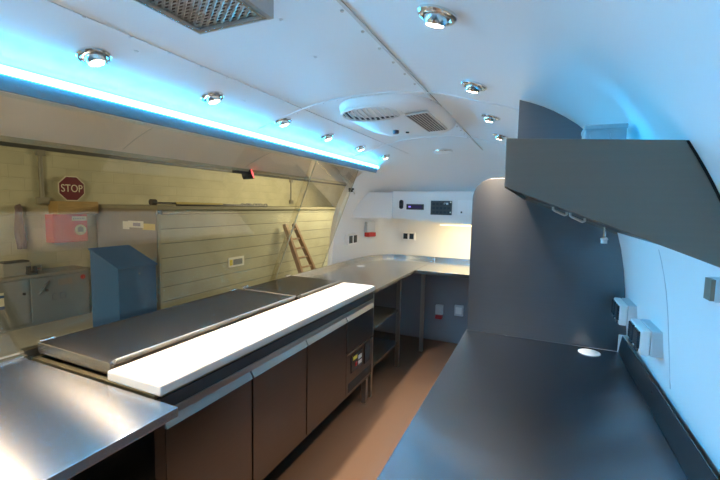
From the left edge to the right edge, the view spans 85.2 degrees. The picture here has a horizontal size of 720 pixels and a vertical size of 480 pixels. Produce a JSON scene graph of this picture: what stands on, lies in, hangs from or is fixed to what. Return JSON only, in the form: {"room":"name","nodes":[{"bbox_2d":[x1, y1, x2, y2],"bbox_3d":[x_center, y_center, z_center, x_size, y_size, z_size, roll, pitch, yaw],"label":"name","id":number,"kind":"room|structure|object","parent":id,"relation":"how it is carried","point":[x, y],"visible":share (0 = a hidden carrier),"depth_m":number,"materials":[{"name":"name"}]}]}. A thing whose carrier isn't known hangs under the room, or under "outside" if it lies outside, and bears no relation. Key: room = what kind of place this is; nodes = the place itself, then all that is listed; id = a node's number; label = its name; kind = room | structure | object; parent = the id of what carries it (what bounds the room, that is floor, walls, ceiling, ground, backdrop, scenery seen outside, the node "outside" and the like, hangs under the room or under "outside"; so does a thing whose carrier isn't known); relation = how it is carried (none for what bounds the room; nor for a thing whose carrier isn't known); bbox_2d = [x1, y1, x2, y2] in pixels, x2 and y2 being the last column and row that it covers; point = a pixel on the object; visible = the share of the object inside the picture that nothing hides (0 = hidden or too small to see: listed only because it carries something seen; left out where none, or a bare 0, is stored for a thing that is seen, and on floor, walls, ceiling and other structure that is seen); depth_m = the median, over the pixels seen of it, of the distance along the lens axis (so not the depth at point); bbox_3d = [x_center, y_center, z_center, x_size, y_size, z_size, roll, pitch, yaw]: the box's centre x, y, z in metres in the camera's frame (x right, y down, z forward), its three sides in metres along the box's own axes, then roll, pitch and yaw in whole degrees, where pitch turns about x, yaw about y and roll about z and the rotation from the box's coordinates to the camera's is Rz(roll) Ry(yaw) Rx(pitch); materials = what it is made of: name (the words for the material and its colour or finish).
{"room":"food truck interior","nodes":[
{"label":"food truck interior","id":0,"kind":"room"},
{"bbox_2d":[0,305,92,356],"bbox_3d":[-2.601,1.392,7.915,5.300,0.100,22.000,3,6,24],"label":"floor","id":1,"kind":"structure","parent":0,"point":[11,342],"depth_m":6.15,"materials":[{"name":"concrete"}]},
{"bbox_2d":[0,265,90,332],"bbox_3d":[-6.082,1.069,5.425,0.582,0.845,4.240,3,6,24],"label":"cabinet","id":2,"kind":"object","parent":1,"relation":"on","point":[56,293],"visible":1,"depth_m":6.55,"materials":[{"name":"beige metal"}]},
{"bbox_2d":[0,259,30,276],"bbox_3d":[-5.620,0.455,6.367,0.180,0.230,0.380,3,6,24],"label":"tool case","id":3,"kind":"object","parent":2,"relation":"on","point":[14,267],"visible":0.92,"depth_m":6.29,"materials":[{"name":"grey"}]},
{"bbox_2d":[26,265,41,274],"bbox_3d":[-5.395,0.494,6.481,0.100,0.140,0.208,3,6,24],"label":"vise","id":4,"kind":"object","parent":2,"relation":"on","point":[29,271],"visible":1,"depth_m":6.44,"materials":[{"name":"grey metal"}]},
{"bbox_2d":[88,245,157,326],"bbox_3d":[-3.617,0.801,6.024,0.664,1.371,0.640,3,6,24],"label":"box","id":5,"kind":"object","parent":1,"relation":"on","point":[123,279],"visible":0.83,"depth_m":5.81,"materials":[{"name":"paint"}]},
{"bbox_2d":[96,204,335,309],"bbox_3d":[-2.698,0.039,11.248,1.810,2.005,8.440,3,6,24],"label":"wall","id":6,"kind":"structure","parent":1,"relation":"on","point":[200,252],"depth_m":8.30,"materials":[{"name":"beige"}]},
{"bbox_2d":[123,221,128,228],"bbox_3d":[-4.426,-0.281,7.401,0.180,0.150,0.005,3,6,24],"label":"paper label","id":7,"kind":"object","parent":6,"relation":"attached to","point":[125,223],"visible":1,"depth_m":7.40,"materials":[{"name":"beige paper"}]},
{"bbox_2d":[128,221,143,227],"bbox_3d":[-4.174,-0.292,7.279,0.420,0.125,0.007,3,6,24],"label":"paper label","id":8,"kind":"object","parent":6,"relation":"attached to","point":[135,224],"visible":1,"depth_m":7.27,"materials":[{"name":"beige paper"}]},
{"bbox_2d":[143,223,154,229],"bbox_3d":[-3.858,-0.239,7.145,0.330,0.115,0.005,3,6,24],"label":"tape","id":9,"kind":"object","parent":6,"relation":"attached to","point":[146,226],"visible":1,"depth_m":7.13,"materials":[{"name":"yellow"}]},
{"bbox_2d":[149,199,244,204],"bbox_3d":[-3.233,-0.768,8.177,0.106,0.115,2.540,3,6,24],"label":"pole","id":10,"kind":"object","parent":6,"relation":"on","point":[151,201],"visible":0.85,"depth_m":7.58,"materials":[{"name":"brown"}]},
{"bbox_2d":[176,204,267,206],"bbox_3d":[-2.923,-0.763,8.691,0.032,0.032,2.750,3,6,24],"label":"rod","id":11,"kind":"object","parent":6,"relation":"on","point":[176,204],"visible":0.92,"depth_m":8.54,"materials":[{"name":"black plastic"}]},
{"bbox_2d":[233,258,241,264],"bbox_3d":[-2.804,0.495,8.985,0.004,0.130,0.300,3,6,24],"label":"print","id":12,"kind":"object","parent":6,"relation":"attached to","point":[236,261],"depth_m":8.97,"materials":[{"name":"white paper"}]},
{"bbox_2d":[282,223,315,272],"bbox_3d":[-1.586,0.339,10.686,0.650,1.590,0.910,3,6,24],"label":"step ladder","id":13,"kind":"object","parent":1,"relation":"on","point":[287,230],"visible":0.75,"depth_m":10.52,"materials":[{"name":"brown wood"}]},
{"bbox_2d":[0,145,345,304],"bbox_3d":[-4.905,-0.690,8.804,0.250,3.800,22.000,3,6,24],"label":"wall","id":14,"kind":"structure","parent":0,"point":[105,180],"depth_m":7.79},
{"bbox_2d":[14,204,26,248],"bbox_3d":[-5.726,-0.227,6.586,0.122,0.764,0.164,3,6,24],"label":"bundle","id":15,"kind":"object","parent":14,"relation":"hanging from","point":[19,231],"visible":1,"depth_m":6.54,"materials":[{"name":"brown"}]},
{"bbox_2d":[34,149,49,203],"bbox_3d":[-5.583,-1.103,6.855,0.084,0.940,0.180,3,6,24],"label":"conduit","id":16,"kind":"object","parent":14,"relation":"attached to","point":[42,199],"visible":1,"depth_m":6.83,"materials":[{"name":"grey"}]},
{"bbox_2d":[45,214,87,242],"bbox_3d":[-5.387,-0.221,7.199,0.246,0.510,0.580,3,6,24],"label":"box","id":17,"kind":"object","parent":14,"relation":"attached to","point":[60,228],"visible":0.99,"depth_m":7.08,"materials":[{"name":"paint"}]},
{"bbox_2d":[48,201,98,213],"bbox_3d":[-5.302,-0.600,7.259,0.290,0.233,0.705,3,6,24],"label":"box","id":18,"kind":"object","parent":17,"relation":"on","point":[55,207],"visible":1,"depth_m":7.10,"materials":[{"name":"brown cardboard"}]},
{"bbox_2d":[58,176,84,200],"bbox_3d":[-5.343,-0.953,7.253,0.013,0.453,0.453,3,6,24],"label":"stop sign","id":19,"kind":"object","parent":18,"relation":"on","point":[71,188],"visible":1,"depth_m":7.24,"materials":[{"name":"red metal"}]},
{"bbox_2d":[73,218,83,231],"bbox_3d":[-5.218,-0.282,7.268,0.002,0.265,0.195,3,6,24],"label":"print","id":20,"kind":"object","parent":17,"relation":"attached to","point":[78,223],"depth_m":7.26,"materials":[{"name":"grey"}]},
{"bbox_2d":[0,141,345,185],"bbox_3d":[-4.747,-1.747,8.649,0.050,0.060,22.000,3,6,24],"label":"trim","id":21,"kind":"structure","parent":14,"relation":"attached to","point":[2,143],"depth_m":8.23,"materials":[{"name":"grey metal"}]},
{"bbox_2d":[289,179,293,203],"bbox_3d":[-2.419,-1.701,13.761,0.080,0.840,0.180,3,6,24],"label":"conduit","id":22,"kind":"object","parent":14,"relation":"attached to","point":[291,201],"visible":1,"depth_m":13.75,"materials":[{"name":"brown"}]},
{"bbox_2d":[0,185,407,359],"bbox_3d":[-0.901,0.453,2.488,0.520,1.794,6.300,3,6,24],"label":"wall","id":23,"kind":"structure","parent":0,"point":[388,239],"depth_m":4.76,"materials":[{"name":"white paint"}]},
{"bbox_2d":[19,289,241,356],"bbox_3d":[-0.891,0.395,2.980,0.037,0.031,2.810,3,6,24],"label":"rail","id":24,"kind":"object","parent":23,"relation":"attached to","point":[33,350],"visible":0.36,"depth_m":1.73,"materials":[{"name":"silver metal"}]},
{"bbox_2d":[313,160,358,268],"bbox_3d":[-0.391,-0.153,3.547,0.412,1.022,0.872,3,6,24],"label":"glass screen","id":25,"kind":"object","parent":24,"relation":"on","point":[313,160],"visible":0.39,"depth_m":3.92,"materials":[{"name":"grey"}]},
{"bbox_2d":[188,132,316,279],"bbox_3d":[-1.188,-0.010,1.751,0.412,1.022,3.152,3,6,24],"label":"glass screen","id":26,"kind":"object","parent":23,"relation":"attached to","point":[188,132],"visible":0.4,"depth_m":3.15,"materials":[{"name":"grey"}]},
{"bbox_2d":[344,233,356,244],"bbox_3d":[-0.133,-0.010,4.501,0.060,0.125,0.318,3,6,24],"label":"double socket","id":27,"kind":"object","parent":23,"relation":"attached to","point":[350,239],"visible":1,"depth_m":4.49,"materials":[{"name":"white plastic"}]},
{"bbox_2d":[364,221,375,236],"bbox_3d":[0.129,-0.139,4.933,0.079,0.190,0.150,6,7,45],"label":"switch","id":28,"kind":"object","parent":23,"relation":"attached to","point":[369,228],"visible":1,"depth_m":4.90,"materials":[{"name":"grey plastic"}]},
{"bbox_2d":[0,0,719,192],"bbox_3d":[0.045,-0.448,1.983,2.120,0.669,6.299,3,6,24],"label":"ceiling","id":29,"kind":"structure","parent":0,"point":[635,63],"depth_m":1.26,"materials":[{"name":"white paint"}]},
{"bbox_2d":[75,47,111,66],"bbox_3d":[-0.868,-0.594,1.276,0.099,0.050,0.101,3,6,24],"label":"recessed light","id":30,"kind":"object","parent":29,"relation":"in","point":[96,56],"visible":1,"depth_m":1.26,"materials":[{"name":"silver metal"}]},
{"bbox_2d":[0,96,355,184],"bbox_3d":[-0.905,-0.699,2.950,1.047,0.235,5.700,3,6,24],"label":"hatch","id":31,"kind":"object","parent":29,"relation":"attached to","point":[21,121],"visible":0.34,"depth_m":2.56,"materials":[{"name":"white"}]},
{"bbox_2d":[232,169,253,179],"bbox_3d":[-1.118,-0.636,3.751,0.128,0.106,0.268,3,6,24],"label":"lamp","id":32,"kind":"object","parent":31,"relation":"attached to","point":[245,175],"visible":0.98,"depth_m":3.77,"materials":[{"name":"black plastic"}]},
{"bbox_2d":[335,166,355,193],"bbox_3d":[-0.179,-0.660,4.079,0.312,0.370,0.045,3,6,24],"label":"gas strut","id":33,"kind":"object","parent":31,"relation":"attached to","point":[344,179],"visible":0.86,"depth_m":4.05,"materials":[{"name":"grey metal"}]},
{"bbox_2d":[0,64,378,172],"bbox_3d":[-0.809,-0.546,1.832,0.051,0.070,4.730,3,6,24],"label":"led light strip","id":34,"kind":"object","parent":29,"relation":"attached to","point":[12,80],"visible":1,"depth_m":1.61,"materials":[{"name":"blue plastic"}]},
{"bbox_2d":[134,0,273,34],"bbox_3d":[-0.448,-0.594,0.778,0.250,0.106,0.565,3,6,24],"label":"range hood","id":35,"kind":"object","parent":29,"relation":"attached to","point":[199,16],"visible":1,"depth_m":0.98,"materials":[{"name":"silver metal"}]},
{"bbox_2d":[200,91,223,103],"bbox_3d":[-0.657,-0.631,1.739,0.099,0.050,0.101,3,6,24],"label":"recessed light","id":36,"kind":"object","parent":29,"relation":"in","point":[211,97],"visible":1,"depth_m":1.72,"materials":[{"name":"silver metal"}]},
{"bbox_2d":[40,0,409,154],"bbox_3d":[-0.535,-0.669,1.631,0.012,0.009,5.190,3,6,24],"label":"trim","id":37,"kind":"structure","parent":29,"relation":"attached to","point":[45,1],"depth_m":1.38,"materials":[{"name":"white metal"}]},
{"bbox_2d":[134,18,316,101],"bbox_3d":[-0.483,-0.641,1.272,0.532,0.079,1.078,3,5,18],"label":"screws","id":38,"kind":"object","parent":29,"relation":"attached to","point":[280,19],"depth_m":1.30,"materials":[{"name":"white metal"}]},
{"bbox_2d":[274,117,291,126],"bbox_3d":[-0.437,-0.669,2.220,0.099,0.050,0.101,3,6,24],"label":"recessed light","id":39,"kind":"object","parent":29,"relation":"in","point":[281,122],"visible":1,"depth_m":2.20,"materials":[{"name":"silver metal"}]},
{"bbox_2d":[320,133,333,140],"bbox_3d":[-0.225,-0.705,2.682,0.099,0.050,0.101,3,6,24],"label":"recessed light","id":40,"kind":"object","parent":29,"relation":"in","point":[328,136],"visible":1,"depth_m":2.66,"materials":[{"name":"silver metal"}]},
{"bbox_2d":[354,145,365,150],"bbox_3d":[-0.001,-0.744,3.172,0.099,0.050,0.101,3,6,24],"label":"recessed light","id":41,"kind":"object","parent":29,"relation":"in","point":[361,147],"visible":1,"depth_m":3.15,"materials":[{"name":"silver metal"}]},
{"bbox_2d":[380,154,389,158],"bbox_3d":[0.235,-0.785,3.689,0.099,0.050,0.101,3,6,24],"label":"recessed light","id":42,"kind":"object","parent":29,"relation":"in","point":[386,156],"visible":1,"depth_m":3.66,"materials":[{"name":"silver metal"}]},
{"bbox_2d":[258,91,518,129],"bbox_3d":[0.135,-0.614,1.929,1.570,0.226,0.029,3,6,24],"label":"trim","id":43,"kind":"structure","parent":29,"relation":"attached to","point":[395,92],"depth_m":1.90,"materials":[{"name":"white"}]},
{"bbox_2d":[339,94,455,135],"bbox_3d":[0.250,-0.714,2.365,0.584,0.093,0.850,3,6,24],"label":"air conditioner","id":44,"kind":"object","parent":29,"relation":"attached to","point":[386,114],"visible":1,"depth_m":2.11,"materials":[{"name":"white plastic"}]},
{"bbox_2d":[340,105,402,121],"bbox_3d":[0.060,-0.678,2.107,0.356,0.042,0.189,3,6,24],"label":"outlet","id":45,"kind":"object","parent":44,"relation":"attached to","point":[358,113],"depth_m":2.08,"materials":[{"name":"white plastic"}]},
{"bbox_2d":[405,111,446,131],"bbox_3d":[0.389,-0.673,2.239,0.124,0.016,0.470,3,6,24],"label":"return grille","id":46,"kind":"object","parent":44,"relation":"attached to","point":[429,121],"depth_m":2.17,"materials":[{"name":"beige metal"}]},
{"bbox_2d":[336,0,482,149],"bbox_3d":[0.083,-0.653,1.349,0.034,0.008,5.190,3,6,24],"label":"trim","id":47,"kind":"structure","parent":29,"relation":"attached to","point":[340,2],"depth_m":1.34,"materials":[{"name":"grey metal"}]},
{"bbox_2d":[354,136,505,156],"bbox_3d":[0.639,-0.726,3.100,1.510,0.189,0.029,3,6,24],"label":"trim","id":48,"kind":"structure","parent":29,"relation":"attached to","point":[432,136],"depth_m":3.12,"materials":[{"name":"white"}]},
{"bbox_2d":[417,4,456,27],"bbox_3d":[0.188,-0.545,0.957,0.099,0.050,0.101,3,6,24],"label":"recessed light","id":49,"kind":"object","parent":29,"relation":"in","point":[437,16],"visible":1,"depth_m":0.94,"materials":[{"name":"silver metal"}]},
{"bbox_2d":[433,149,452,153],"bbox_3d":[0.808,-0.858,3.807,0.184,0.036,0.184,3,6,24],"label":"recessed light","id":50,"kind":"object","parent":29,"relation":"in","point":[438,151],"visible":1,"depth_m":3.75,"materials":[{"name":"white plastic"}]},
{"bbox_2d":[435,151,450,153],"bbox_3d":[0.808,-0.858,3.807,0.170,0.036,0.170,3,6,24],"label":"diffuser","id":51,"kind":"object","parent":50,"relation":"attached to","point":[438,152],"depth_m":3.76,"materials":[{"name":"white plastic"}]},
{"bbox_2d":[461,80,486,92],"bbox_3d":[0.437,-0.588,1.501,0.099,0.050,0.101,3,6,24],"label":"recessed light","id":52,"kind":"object","parent":29,"relation":"in","point":[471,86],"visible":1,"depth_m":1.48,"materials":[{"name":"silver metal"}]},
{"bbox_2d":[481,113,500,121],"bbox_3d":[0.672,-0.629,2.013,0.099,0.050,0.101,3,6,24],"label":"recessed light","id":53,"kind":"object","parent":29,"relation":"in","point":[487,117],"visible":0.98,"depth_m":1.99,"materials":[{"name":"silver metal"}]},
{"bbox_2d":[493,133,507,139],"bbox_3d":[0.908,-0.670,2.530,0.099,0.050,0.101,3,6,24],"label":"recessed light","id":54,"kind":"object","parent":29,"relation":"in","point":[497,136],"visible":0.95,"depth_m":2.51,"materials":[{"name":"silver metal"}]},
{"bbox_2d":[263,330,457,479],"bbox_3d":[0.008,1.430,2.149,2.560,0.060,6.300,3,6,24],"label":"floor","id":55,"kind":"structure","parent":0,"point":[356,440],"depth_m":2.87,"materials":[{"name":"brown plastic"}]},
{"bbox_2d":[0,353,177,479],"bbox_3d":[-1.484,1.048,0.569,0.930,0.919,2.150,3,6,24],"label":"countertop","id":56,"kind":"structure","parent":55,"relation":"on","point":[56,424],"depth_m":1.24,"materials":[{"name":"silver metal"}]},
{"bbox_2d":[32,274,373,479],"bbox_3d":[-0.668,0.871,2.453,0.822,0.974,1.960,3,6,24],"label":"counter","id":57,"kind":"object","parent":55,"relation":"on","point":[238,420],"visible":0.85,"depth_m":1.90,"materials":[{"name":"metal"}]},
{"bbox_2d":[108,282,374,395],"bbox_3d":[-0.416,0.449,2.306,0.286,0.039,1.963,3,6,24],"label":"cutting board","id":58,"kind":"object","parent":57,"relation":"on","point":[162,372],"visible":1,"depth_m":1.77,"materials":[{"name":"white plastic"}]},
{"bbox_2d":[291,254,433,396],"bbox_3d":[0.151,0.739,4.291,0.810,0.945,2.058,3,6,24],"label":"countertop","id":59,"kind":"structure","parent":55,"relation":"on","point":[381,271],"depth_m":3.87,"materials":[{"name":"silver metal"}]},
{"bbox_2d":[306,258,433,293],"bbox_3d":[0.159,0.330,4.255,0.810,0.032,2.058,3,6,24],"label":"countertop","id":60,"kind":"structure","parent":59,"relation":"on","point":[381,273],"depth_m":4.04,"materials":[{"name":"silver metal"}]},
{"bbox_2d":[373,337,396,366],"bbox_3d":[-0.106,1.023,3.724,0.750,0.020,0.720,3,6,24],"label":"shelf","id":61,"kind":"object","parent":59,"relation":"attached to","point":[381,347],"depth_m":3.71,"materials":[{"name":"silver metal"}]},
{"bbox_2d":[373,305,397,329],"bbox_3d":[-0.100,0.694,3.695,0.750,0.020,0.720,3,6,24],"label":"shelf","id":62,"kind":"object","parent":59,"relation":"attached to","point":[381,314],"depth_m":3.68,"materials":[{"name":"silver metal"}]},
{"bbox_2d":[415,257,506,351],"bbox_3d":[1.220,0.745,4.468,0.980,0.945,0.880,3,6,24],"label":"countertop","id":63,"kind":"structure","parent":55,"relation":"on","point":[442,266],"depth_m":4.28,"materials":[{"name":"silver metal"}]},
{"bbox_2d":[415,261,469,277],"bbox_3d":[1.225,0.339,4.425,0.980,0.038,0.865,3,6,24],"label":"countertop","id":64,"kind":"structure","parent":63,"relation":"on","point":[440,268],"depth_m":4.30,"materials":[{"name":"silver metal"}]},
{"bbox_2d":[376,330,717,479],"bbox_3d":[0.208,1.054,0.514,0.740,0.984,3.455,3,6,24],"label":"countertop","id":65,"kind":"structure","parent":55,"relation":"on","point":[501,407],"depth_m":1.26,"materials":[{"name":"silver metal"}]},
{"bbox_2d":[467,178,625,350],"bbox_3d":[0.953,0.104,2.017,0.749,0.842,0.018,3,6,24],"label":"panel","id":66,"kind":"object","parent":65,"relation":"on","point":[537,272],"visible":0.71,"depth_m":2.02,"materials":[{"name":"metal"}]},
{"bbox_2d":[578,348,600,355],"bbox_3d":[1.102,0.539,1.881,0.096,0.004,0.096,3,6,24],"label":"cable grommet","id":67,"kind":"object","parent":65,"relation":"on","point":[589,352],"visible":1,"depth_m":1.87,"materials":[{"name":"white"}]},
{"bbox_2d":[407,219,470,260],"bbox_3d":[1.322,0.319,4.905,2.600,1.720,0.050,3,6,24],"label":"wall","id":68,"kind":"structure","parent":0,"point":[433,239],"depth_m":5.00,"materials":[{"name":"white paint"}]},
{"bbox_2d":[403,232,415,239],"bbox_3d":[0.644,-0.050,5.130,0.165,0.100,0.060,3,6,24],"label":"double socket","id":69,"kind":"object","parent":68,"relation":"attached to","point":[406,235],"visible":1,"depth_m":5.11,"materials":[{"name":"white plastic"}]},
{"bbox_2d":[352,191,473,223],"bbox_3d":[0.838,-0.373,4.551,1.665,0.372,0.885,3,6,24],"label":"upper cabinet","id":70,"kind":"object","parent":68,"relation":"attached to","point":[373,204],"depth_m":4.47,"materials":[{"name":"white"}]},
{"bbox_2d":[399,200,403,208],"bbox_3d":[0.479,-0.413,4.540,0.048,0.106,0.031,3,6,24],"label":"intercom","id":71,"kind":"object","parent":70,"relation":"attached to","point":[401,202],"visible":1,"depth_m":4.53,"materials":[{"name":"black plastic"}]},
{"bbox_2d":[406,204,423,209],"bbox_3d":[0.630,-0.379,4.480,0.203,0.063,0.021,3,6,24],"label":"display unit","id":72,"kind":"object","parent":70,"relation":"attached to","point":[408,206],"visible":1,"depth_m":4.47,"materials":[{"name":"black plastic"}]},
{"bbox_2d":[439,224,470,225],"bbox_3d":[1.220,-0.159,4.336,0.670,0.010,0.060,3,6,24],"label":"lamp","id":73,"kind":"object","parent":70,"relation":"attached to","point":[439,224],"visible":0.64,"depth_m":4.38,"materials":[{"name":"white plastic"}]},
{"bbox_2d":[457,200,472,214],"bbox_3d":[1.141,-0.352,4.251,0.154,0.154,0.016,3,6,24],"label":"switch plate","id":74,"kind":"object","parent":70,"relation":"attached to","point":[464,206],"visible":0.69,"depth_m":4.24,"materials":[{"name":"white plastic"}]},
{"bbox_2d":[374,273,569,344],"bbox_3d":[1.135,0.782,4.540,2.350,0.855,0.025,3,6,24],"label":"wall panel","id":75,"kind":"object","parent":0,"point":[447,291],"depth_m":4.67,"materials":[{"name":"grey"}]},
{"bbox_2d":[574,78,719,479],"bbox_3d":[0.954,0.564,1.648,0.520,1.794,6.300,3,6,24],"label":"wall","id":76,"kind":"structure","parent":0,"point":[693,349],"depth_m":1.05,"materials":[{"name":"white paint"}]},
{"bbox_2d":[435,304,443,318],"bbox_3d":[0.927,0.842,4.587,0.085,0.160,0.079,3,6,24],"label":"switch","id":77,"kind":"object","parent":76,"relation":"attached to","point":[438,308],"visible":1,"depth_m":4.56,"materials":[{"name":"grey plastic"}]},
{"bbox_2d":[454,305,463,316],"bbox_3d":[1.139,0.813,4.504,0.100,0.120,0.050,3,6,24],"label":"socket","id":78,"kind":"object","parent":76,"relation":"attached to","point":[458,309],"visible":1,"depth_m":4.49,"materials":[{"name":"grey plastic"}]},
{"bbox_2d":[504,138,719,267],"bbox_3d":[0.776,-0.123,1.357,0.426,0.267,1.284,3,6,24],"label":"cabinet","id":79,"kind":"object","parent":76,"relation":"attached to","point":[659,192],"visible":1,"depth_m":0.77,"materials":[{"name":"metal"}]},
{"bbox_2d":[518,100,582,138],"bbox_3d":[0.740,-0.364,1.453,0.290,0.329,0.012,3,6,24],"label":"filler panel","id":80,"kind":"object","parent":79,"relation":"on","point":[535,121],"visible":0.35,"depth_m":1.47,"materials":[{"name":"metal"}]},
{"bbox_2d":[600,227,607,243],"bbox_3d":[1.103,-0.027,1.764,0.032,0.087,0.032,3,6,24],"label":"nozzle","id":81,"kind":"object","parent":79,"relation":"attached to","point":[604,238],"visible":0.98,"depth_m":1.76,"materials":[{"name":"white metal"}]},
{"bbox_2d":[581,123,628,138],"bbox_3d":[0.630,-0.228,1.020,0.094,0.129,0.098,3,6,24],"label":"junction box","id":82,"kind":"object","parent":79,"relation":"on","point":[603,131],"visible":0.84,"depth_m":0.98,"materials":[{"name":"grey plastic"}]},
{"bbox_2d":[611,297,636,325],"bbox_3d":[1.189,0.322,1.761,0.078,0.093,0.165,3,6,24],"label":"double socket","id":83,"kind":"object","parent":76,"relation":"attached to","point":[623,310],"visible":0.94,"depth_m":1.70,"materials":[{"name":"grey plastic"}]},
{"bbox_2d":[628,318,662,358],"bbox_3d":[1.032,0.350,1.416,0.078,0.090,0.175,3,6,24],"label":"double socket","id":84,"kind":"object","parent":76,"relation":"attached to","point":[646,338],"visible":0.98,"depth_m":1.35,"materials":[{"name":"grey plastic"}]},
{"bbox_2d":[658,249,670,388],"bbox_3d":[0.982,0.257,1.260,0.066,0.451,0.004,3,6,24],"label":"trim","id":85,"kind":"structure","parent":76,"relation":"attached to","point":[658,249],"depth_m":1.26,"materials":[{"name":"grey"}]},
{"bbox_2d":[703,277,719,302],"bbox_3d":[0.723,0.089,0.782,0.043,0.070,0.037,3,6,24],"label":"switch box","id":86,"kind":"object","parent":76,"relation":"attached to","point":[712,284],"visible":1,"depth_m":0.78,"materials":[{"name":"grey plastic"}]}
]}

